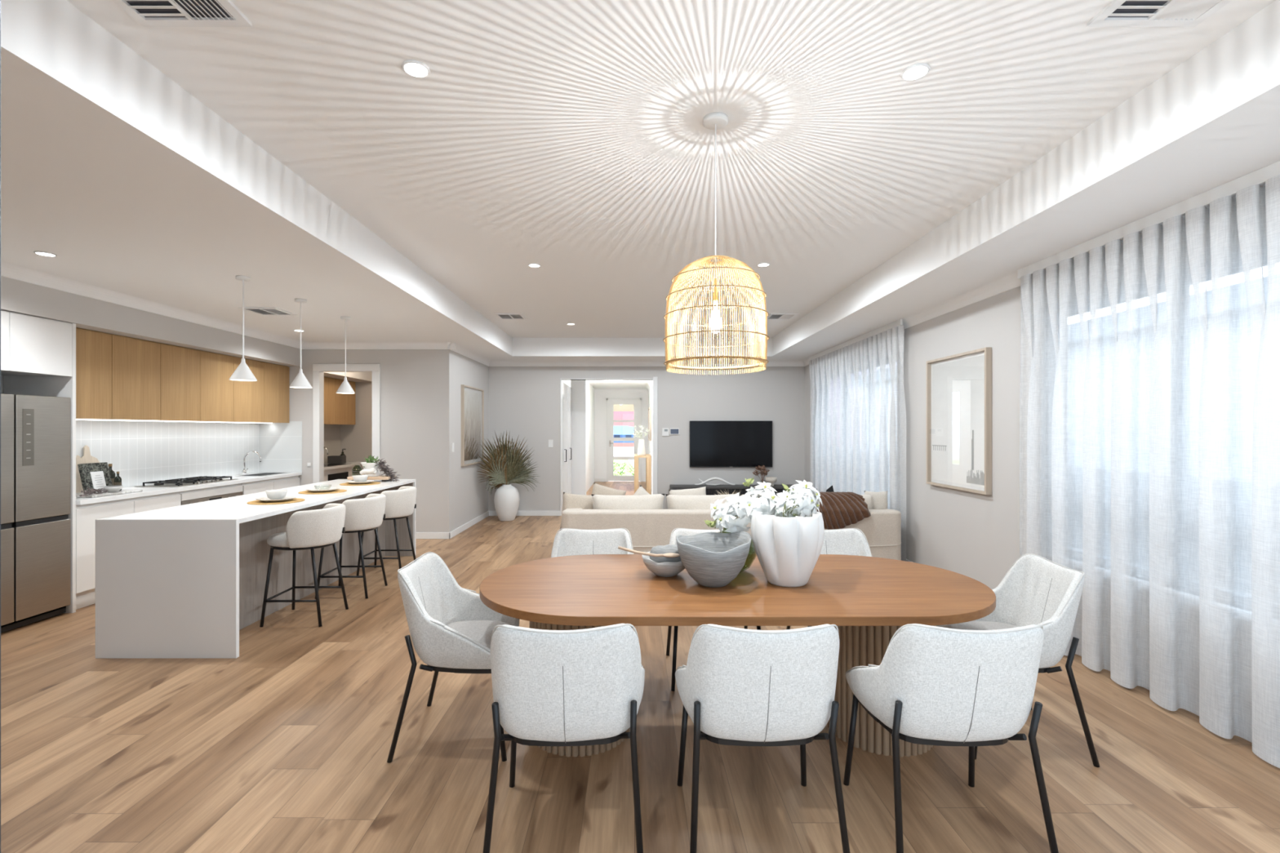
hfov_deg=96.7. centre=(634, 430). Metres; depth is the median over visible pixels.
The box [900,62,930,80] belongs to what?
recessed light
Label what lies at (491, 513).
baseboard
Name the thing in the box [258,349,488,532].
wall
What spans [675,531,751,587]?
stoneware bowl
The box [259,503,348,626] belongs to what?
bar stool
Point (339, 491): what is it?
placemat
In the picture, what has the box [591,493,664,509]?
cushion
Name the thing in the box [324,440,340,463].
wall
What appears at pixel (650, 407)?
framed picture
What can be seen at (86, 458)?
chopping board
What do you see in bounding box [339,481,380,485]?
placemat
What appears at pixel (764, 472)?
flower vase
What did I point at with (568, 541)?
dining chair
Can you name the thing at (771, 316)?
ceiling vent
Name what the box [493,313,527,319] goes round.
ceiling vent
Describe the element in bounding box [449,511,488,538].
baseboard
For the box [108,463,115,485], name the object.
oil bottle
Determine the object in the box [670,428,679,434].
panel
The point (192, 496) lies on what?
oven
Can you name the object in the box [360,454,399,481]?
planter
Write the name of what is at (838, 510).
fur throw
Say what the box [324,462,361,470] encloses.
countertop
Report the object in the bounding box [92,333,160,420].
upper cabinet
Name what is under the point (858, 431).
sheer curtain
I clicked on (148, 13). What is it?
ceiling vent
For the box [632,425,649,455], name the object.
vase
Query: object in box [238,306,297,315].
ceiling vent
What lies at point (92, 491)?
herb sprig
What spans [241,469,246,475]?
tap
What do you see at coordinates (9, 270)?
trim
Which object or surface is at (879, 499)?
cushion
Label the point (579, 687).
dining chair
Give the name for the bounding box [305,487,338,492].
plate
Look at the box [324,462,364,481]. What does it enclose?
pantry cabinet
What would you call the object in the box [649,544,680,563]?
stone
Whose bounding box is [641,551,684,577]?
stoneware bowl
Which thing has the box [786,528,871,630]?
dining chair
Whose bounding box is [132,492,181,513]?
base cabinet
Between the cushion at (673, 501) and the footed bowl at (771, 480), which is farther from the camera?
the footed bowl at (771, 480)
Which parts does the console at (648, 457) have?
leg, leg, leg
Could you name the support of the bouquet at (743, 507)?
in the glass vase at (723, 527)
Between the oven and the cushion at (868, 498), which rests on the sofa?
the cushion at (868, 498)
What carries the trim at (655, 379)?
attached to the wall at (524, 402)
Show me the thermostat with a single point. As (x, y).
(664, 430)
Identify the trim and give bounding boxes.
[0,260,304,349]
[302,342,455,349]
[312,364,380,483]
[447,342,491,366]
[488,360,804,366]
[560,377,657,515]
[594,388,648,391]
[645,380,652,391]
[801,183,1265,366]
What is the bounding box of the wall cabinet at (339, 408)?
[324,377,355,424]
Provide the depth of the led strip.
6.01 m
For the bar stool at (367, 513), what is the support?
on the floor
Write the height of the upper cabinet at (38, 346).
0.439 m
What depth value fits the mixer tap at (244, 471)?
7.37 m
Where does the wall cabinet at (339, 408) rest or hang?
attached to the wall at (357, 439)
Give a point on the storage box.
(331, 459)
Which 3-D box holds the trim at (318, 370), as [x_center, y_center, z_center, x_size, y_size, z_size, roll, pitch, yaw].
[-3.960,0.295,7.880,0.920,2.410,0.120,0,0,0]
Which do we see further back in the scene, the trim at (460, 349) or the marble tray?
the trim at (460, 349)
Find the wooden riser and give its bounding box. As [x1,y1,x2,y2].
[346,475,395,481]
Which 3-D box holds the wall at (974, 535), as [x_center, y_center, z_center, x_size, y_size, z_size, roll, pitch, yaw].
[3.050,0.150,5.300,0.140,2.700,9.600,0,0,0]
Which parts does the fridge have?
grip rail, door, door, display panel, grip rail, door, door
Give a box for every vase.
[493,484,519,521]
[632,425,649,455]
[719,527,756,573]
[751,465,769,483]
[751,507,824,586]
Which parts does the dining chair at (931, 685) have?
leg, leg, seat frame, backrest, leg, leg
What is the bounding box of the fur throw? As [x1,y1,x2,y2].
[817,491,871,529]
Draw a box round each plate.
[254,495,295,502]
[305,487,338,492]
[345,480,373,484]
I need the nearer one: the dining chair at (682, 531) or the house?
the dining chair at (682, 531)
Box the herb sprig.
[79,487,107,497]
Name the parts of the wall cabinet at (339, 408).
door, door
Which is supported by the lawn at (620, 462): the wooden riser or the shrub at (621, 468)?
the shrub at (621, 468)
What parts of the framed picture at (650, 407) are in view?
glass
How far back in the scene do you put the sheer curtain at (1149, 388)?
3.02 m
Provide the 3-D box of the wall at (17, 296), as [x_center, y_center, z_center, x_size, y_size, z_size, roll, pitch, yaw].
[-4.973,0.150,4.070,0.793,2.700,7.540,0,0,0]
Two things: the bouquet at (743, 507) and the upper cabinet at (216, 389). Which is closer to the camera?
the bouquet at (743, 507)
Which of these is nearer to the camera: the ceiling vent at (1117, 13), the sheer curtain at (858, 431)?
the ceiling vent at (1117, 13)
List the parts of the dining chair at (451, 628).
leg, leg, seat frame, backrest, seat, leg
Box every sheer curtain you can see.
[808,319,906,560]
[1017,160,1279,768]
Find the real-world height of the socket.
0.140 m
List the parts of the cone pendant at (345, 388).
lamp shade, rod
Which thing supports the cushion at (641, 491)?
on the sofa
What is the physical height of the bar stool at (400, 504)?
0.895 m
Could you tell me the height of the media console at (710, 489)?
0.548 m
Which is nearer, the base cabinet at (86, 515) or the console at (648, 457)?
the base cabinet at (86, 515)
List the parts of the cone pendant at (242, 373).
lamp shade, rod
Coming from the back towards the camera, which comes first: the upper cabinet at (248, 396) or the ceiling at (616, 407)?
the ceiling at (616, 407)
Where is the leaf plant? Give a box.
[816,485,834,492]
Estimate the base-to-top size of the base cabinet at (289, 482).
0.880 m
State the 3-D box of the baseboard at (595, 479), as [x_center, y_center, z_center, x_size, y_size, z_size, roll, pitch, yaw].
[-0.985,1.455,16.492,0.330,0.090,0.015,0,0,0]
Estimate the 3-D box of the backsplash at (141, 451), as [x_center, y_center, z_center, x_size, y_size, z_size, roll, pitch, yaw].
[-5.163,0.230,6.265,0.014,0.699,3.150,0,0,0]
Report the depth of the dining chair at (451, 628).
2.62 m
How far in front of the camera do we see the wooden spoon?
2.84 m
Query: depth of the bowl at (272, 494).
4.62 m
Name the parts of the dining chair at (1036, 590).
leg, seat, backrest, seat frame, leg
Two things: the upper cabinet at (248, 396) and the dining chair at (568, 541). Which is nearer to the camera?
the dining chair at (568, 541)
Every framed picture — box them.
[461,384,484,466]
[648,406,651,440]
[926,346,991,494]
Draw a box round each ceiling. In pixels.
[0,0,1279,388]
[613,404,634,411]
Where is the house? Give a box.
[613,425,634,442]
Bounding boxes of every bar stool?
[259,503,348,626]
[315,493,387,599]
[356,486,416,575]
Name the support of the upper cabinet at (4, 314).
attached to the wall at (17, 296)
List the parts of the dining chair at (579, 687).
leg, leg, seat frame, backrest, leg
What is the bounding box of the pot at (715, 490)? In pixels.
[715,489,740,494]
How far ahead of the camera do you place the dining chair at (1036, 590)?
2.81 m
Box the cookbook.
[77,462,112,493]
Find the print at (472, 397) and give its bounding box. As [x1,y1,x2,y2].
[464,390,480,461]
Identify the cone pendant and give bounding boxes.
[229,275,257,381]
[288,297,312,388]
[335,315,355,394]
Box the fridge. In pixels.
[0,393,70,632]
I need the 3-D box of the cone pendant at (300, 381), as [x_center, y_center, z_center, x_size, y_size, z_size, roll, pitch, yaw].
[-3.065,-0.794,5.230,0.184,0.811,0.184,0,0,0]
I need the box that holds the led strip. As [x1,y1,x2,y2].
[75,418,271,423]
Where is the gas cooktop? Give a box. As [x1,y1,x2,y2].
[134,475,236,487]
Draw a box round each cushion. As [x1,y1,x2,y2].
[560,492,593,530]
[591,482,626,495]
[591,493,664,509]
[633,485,649,495]
[665,493,735,509]
[668,486,706,495]
[860,494,872,509]
[864,490,888,509]
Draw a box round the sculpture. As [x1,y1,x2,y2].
[694,477,734,485]
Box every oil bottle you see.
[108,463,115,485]
[114,471,121,490]
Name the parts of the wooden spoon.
handle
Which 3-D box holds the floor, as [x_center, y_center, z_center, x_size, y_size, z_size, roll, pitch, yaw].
[-1.200,1.525,8.050,8.800,0.050,17.300,0,0,0]
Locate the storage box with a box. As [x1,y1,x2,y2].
[327,455,346,463]
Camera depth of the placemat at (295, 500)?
4.57 m
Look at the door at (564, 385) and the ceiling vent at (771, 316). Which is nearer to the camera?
the ceiling vent at (771, 316)
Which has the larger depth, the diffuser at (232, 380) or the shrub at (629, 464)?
the shrub at (629, 464)
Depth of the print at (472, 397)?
8.91 m
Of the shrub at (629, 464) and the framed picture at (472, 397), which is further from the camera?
the shrub at (629, 464)
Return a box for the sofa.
[561,493,901,560]
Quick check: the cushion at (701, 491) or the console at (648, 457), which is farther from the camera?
the console at (648, 457)
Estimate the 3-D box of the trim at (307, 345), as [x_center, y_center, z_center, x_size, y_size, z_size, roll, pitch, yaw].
[-3.518,-1.156,7.795,2.117,0.088,0.090,0,0,0]
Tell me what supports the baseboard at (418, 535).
attached to the wall at (420, 389)
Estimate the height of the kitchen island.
0.912 m
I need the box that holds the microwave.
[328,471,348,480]
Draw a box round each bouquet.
[703,477,779,533]
[774,480,822,517]
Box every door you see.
[0,0,0,852]
[562,382,567,503]
[567,385,571,493]
[606,398,641,481]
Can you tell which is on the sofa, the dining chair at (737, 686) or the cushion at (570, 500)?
the cushion at (570, 500)
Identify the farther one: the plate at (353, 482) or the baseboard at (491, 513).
the baseboard at (491, 513)
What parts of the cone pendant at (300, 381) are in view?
lamp shade, rod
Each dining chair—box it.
[386,551,519,763]
[482,623,644,852]
[551,528,633,628]
[666,528,760,691]
[675,623,849,852]
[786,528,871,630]
[843,623,1058,852]
[934,553,1099,767]
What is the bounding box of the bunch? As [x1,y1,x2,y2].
[477,430,538,493]
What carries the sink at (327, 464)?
in the countertop
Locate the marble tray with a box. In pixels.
[75,489,142,497]
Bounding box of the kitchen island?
[95,479,415,658]
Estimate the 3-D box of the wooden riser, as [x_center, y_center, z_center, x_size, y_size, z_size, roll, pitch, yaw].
[-3.010,0.559,6.530,0.460,0.058,0.220,0,0,0]
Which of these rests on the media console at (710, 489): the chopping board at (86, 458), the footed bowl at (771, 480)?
the footed bowl at (771, 480)
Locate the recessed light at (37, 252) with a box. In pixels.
[33,250,57,257]
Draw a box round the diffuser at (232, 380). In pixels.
[231,379,255,381]
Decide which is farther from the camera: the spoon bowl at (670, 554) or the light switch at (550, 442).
the light switch at (550, 442)
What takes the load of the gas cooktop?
in the countertop at (147, 491)
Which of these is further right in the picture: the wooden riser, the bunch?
the bunch
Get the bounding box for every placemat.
[246,497,305,504]
[297,488,346,494]
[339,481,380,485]
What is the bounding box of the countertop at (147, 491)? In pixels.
[75,471,302,505]
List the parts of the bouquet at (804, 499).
stem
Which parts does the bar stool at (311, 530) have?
leg, seat, leg, seat frame, backrest, leg, leg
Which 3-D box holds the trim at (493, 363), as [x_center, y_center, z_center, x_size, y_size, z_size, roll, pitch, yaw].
[0.215,-1.156,9.905,5.530,0.088,0.090,0,0,0]
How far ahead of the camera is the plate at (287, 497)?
4.63 m
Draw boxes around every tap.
[241,450,261,475]
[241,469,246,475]
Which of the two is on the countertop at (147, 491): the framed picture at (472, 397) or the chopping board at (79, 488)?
the chopping board at (79, 488)
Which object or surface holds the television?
attached to the wall at (524, 402)
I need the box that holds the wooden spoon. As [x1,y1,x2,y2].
[617,546,679,557]
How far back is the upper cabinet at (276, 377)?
7.54 m
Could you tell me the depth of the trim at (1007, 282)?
5.05 m
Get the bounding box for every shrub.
[613,462,626,475]
[626,464,634,475]
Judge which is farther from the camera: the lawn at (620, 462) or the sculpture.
the lawn at (620, 462)
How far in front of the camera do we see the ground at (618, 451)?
47.01 m
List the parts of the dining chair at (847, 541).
backrest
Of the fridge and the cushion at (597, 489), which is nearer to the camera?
the fridge
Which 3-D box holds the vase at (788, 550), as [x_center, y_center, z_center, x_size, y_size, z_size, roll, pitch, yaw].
[0.757,0.567,2.801,0.346,0.365,0.345,0,0,0]
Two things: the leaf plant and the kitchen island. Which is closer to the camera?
the kitchen island
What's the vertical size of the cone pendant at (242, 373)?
0.811 m
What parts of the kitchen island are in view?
panel, panel, inset panel, panel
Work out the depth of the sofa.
5.90 m
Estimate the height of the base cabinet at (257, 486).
0.880 m
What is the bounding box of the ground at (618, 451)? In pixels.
[613,447,634,456]
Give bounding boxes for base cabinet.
[75,497,133,609]
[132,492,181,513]
[241,479,273,494]
[271,475,299,489]
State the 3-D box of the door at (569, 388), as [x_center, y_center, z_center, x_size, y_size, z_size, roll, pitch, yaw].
[-1.273,0.315,11.245,0.074,2.350,0.750,0,0,0]
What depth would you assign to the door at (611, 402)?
16.50 m
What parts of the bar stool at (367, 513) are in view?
leg, leg, seat frame, leg, backrest, leg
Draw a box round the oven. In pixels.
[178,483,242,505]
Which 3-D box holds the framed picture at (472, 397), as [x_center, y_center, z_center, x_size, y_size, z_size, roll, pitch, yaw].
[-2.527,-0.067,8.925,0.045,1.203,1.110,0,0,0]
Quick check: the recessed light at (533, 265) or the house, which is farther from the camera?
the house
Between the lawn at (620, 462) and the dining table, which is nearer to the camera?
the dining table
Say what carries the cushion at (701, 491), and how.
on the sofa
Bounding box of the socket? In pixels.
[713,278,717,308]
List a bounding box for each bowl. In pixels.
[102,485,123,492]
[265,489,288,499]
[352,475,368,482]
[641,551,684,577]
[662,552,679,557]
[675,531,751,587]
[765,476,777,486]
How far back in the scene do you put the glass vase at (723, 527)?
2.98 m
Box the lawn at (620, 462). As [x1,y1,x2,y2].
[613,459,634,475]
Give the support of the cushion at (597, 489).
on the sofa
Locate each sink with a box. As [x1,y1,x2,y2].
[235,472,288,476]
[324,463,349,466]
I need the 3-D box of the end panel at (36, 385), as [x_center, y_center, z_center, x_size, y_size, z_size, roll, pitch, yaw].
[-4.883,0.312,4.674,0.565,2.376,0.028,0,0,0]
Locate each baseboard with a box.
[415,532,449,538]
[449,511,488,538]
[488,511,560,515]
[594,478,605,481]
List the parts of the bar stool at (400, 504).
leg, leg, seat frame, leg, backrest, leg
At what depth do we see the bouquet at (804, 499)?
2.83 m
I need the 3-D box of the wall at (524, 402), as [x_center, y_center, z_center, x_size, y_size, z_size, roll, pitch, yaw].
[0.165,0.150,10.010,5.630,2.700,0.120,0,0,0]
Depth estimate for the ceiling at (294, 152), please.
2.82 m
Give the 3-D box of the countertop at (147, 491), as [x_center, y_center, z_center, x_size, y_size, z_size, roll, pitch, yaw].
[-4.862,0.600,6.261,0.585,0.040,3.133,0,0,0]
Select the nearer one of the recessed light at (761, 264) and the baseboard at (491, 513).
the recessed light at (761, 264)
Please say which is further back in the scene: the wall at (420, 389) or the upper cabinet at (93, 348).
the wall at (420, 389)
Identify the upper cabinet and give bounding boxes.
[0,310,8,370]
[0,311,71,376]
[75,327,111,419]
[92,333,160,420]
[159,342,199,421]
[198,350,233,422]
[213,355,263,422]
[254,361,288,422]
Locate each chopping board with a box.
[75,455,83,493]
[80,444,99,463]
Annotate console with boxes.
[634,453,651,494]
[669,484,794,496]
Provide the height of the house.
2.450 m
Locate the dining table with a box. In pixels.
[479,554,995,756]
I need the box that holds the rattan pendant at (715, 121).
[662,111,768,374]
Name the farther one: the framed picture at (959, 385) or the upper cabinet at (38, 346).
the framed picture at (959, 385)
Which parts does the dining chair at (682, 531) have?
leg, leg, backrest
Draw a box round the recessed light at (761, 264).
[757,262,769,266]
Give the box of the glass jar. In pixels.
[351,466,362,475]
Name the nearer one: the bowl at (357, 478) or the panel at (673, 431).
the bowl at (357, 478)
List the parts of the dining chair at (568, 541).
backrest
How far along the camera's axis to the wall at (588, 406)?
14.46 m
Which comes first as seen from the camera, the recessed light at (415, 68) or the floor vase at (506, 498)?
the recessed light at (415, 68)
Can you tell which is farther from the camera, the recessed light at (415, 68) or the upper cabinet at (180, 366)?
the upper cabinet at (180, 366)
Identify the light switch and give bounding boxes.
[451,442,453,452]
[548,440,552,447]
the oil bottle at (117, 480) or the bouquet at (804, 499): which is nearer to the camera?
the bouquet at (804, 499)
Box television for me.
[689,421,772,466]
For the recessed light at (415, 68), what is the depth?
2.35 m
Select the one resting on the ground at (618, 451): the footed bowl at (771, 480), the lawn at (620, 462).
the lawn at (620, 462)
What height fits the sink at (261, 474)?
0.004 m
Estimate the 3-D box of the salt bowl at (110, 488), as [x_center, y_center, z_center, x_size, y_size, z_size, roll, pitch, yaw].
[-4.700,0.532,5.130,0.136,0.056,0.136,0,0,0]
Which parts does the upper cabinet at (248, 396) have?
door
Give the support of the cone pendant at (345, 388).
hanging from the ceiling at (294, 152)
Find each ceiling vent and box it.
[111,0,252,26]
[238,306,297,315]
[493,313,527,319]
[767,313,798,319]
[1086,0,1231,26]
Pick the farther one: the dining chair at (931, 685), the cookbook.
the cookbook
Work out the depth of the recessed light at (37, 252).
3.86 m
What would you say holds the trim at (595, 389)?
attached to the wall at (588, 406)
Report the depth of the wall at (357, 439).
10.45 m
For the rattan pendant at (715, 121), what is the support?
hanging from the ceiling at (294, 152)
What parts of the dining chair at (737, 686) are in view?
leg, leg, backrest, seat frame, leg, leg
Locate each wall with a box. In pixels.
[0,275,302,487]
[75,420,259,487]
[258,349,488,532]
[324,372,372,462]
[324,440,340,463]
[488,366,804,511]
[570,380,653,494]
[804,285,1020,589]
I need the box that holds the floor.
[0,480,1279,852]
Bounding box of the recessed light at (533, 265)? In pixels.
[528,262,540,267]
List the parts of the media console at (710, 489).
door, door, door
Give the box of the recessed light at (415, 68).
[401,59,430,78]
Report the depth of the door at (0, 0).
0.60 m
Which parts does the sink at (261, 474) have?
bowl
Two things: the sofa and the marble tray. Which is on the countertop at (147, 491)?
the marble tray
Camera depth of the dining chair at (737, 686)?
1.93 m
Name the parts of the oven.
filler panel, control panel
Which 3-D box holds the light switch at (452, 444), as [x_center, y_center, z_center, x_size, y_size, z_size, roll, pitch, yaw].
[-2.543,0.245,7.990,0.013,0.130,0.080,0,0,0]
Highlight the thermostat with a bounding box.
[662,427,668,435]
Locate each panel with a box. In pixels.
[4,323,75,613]
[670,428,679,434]

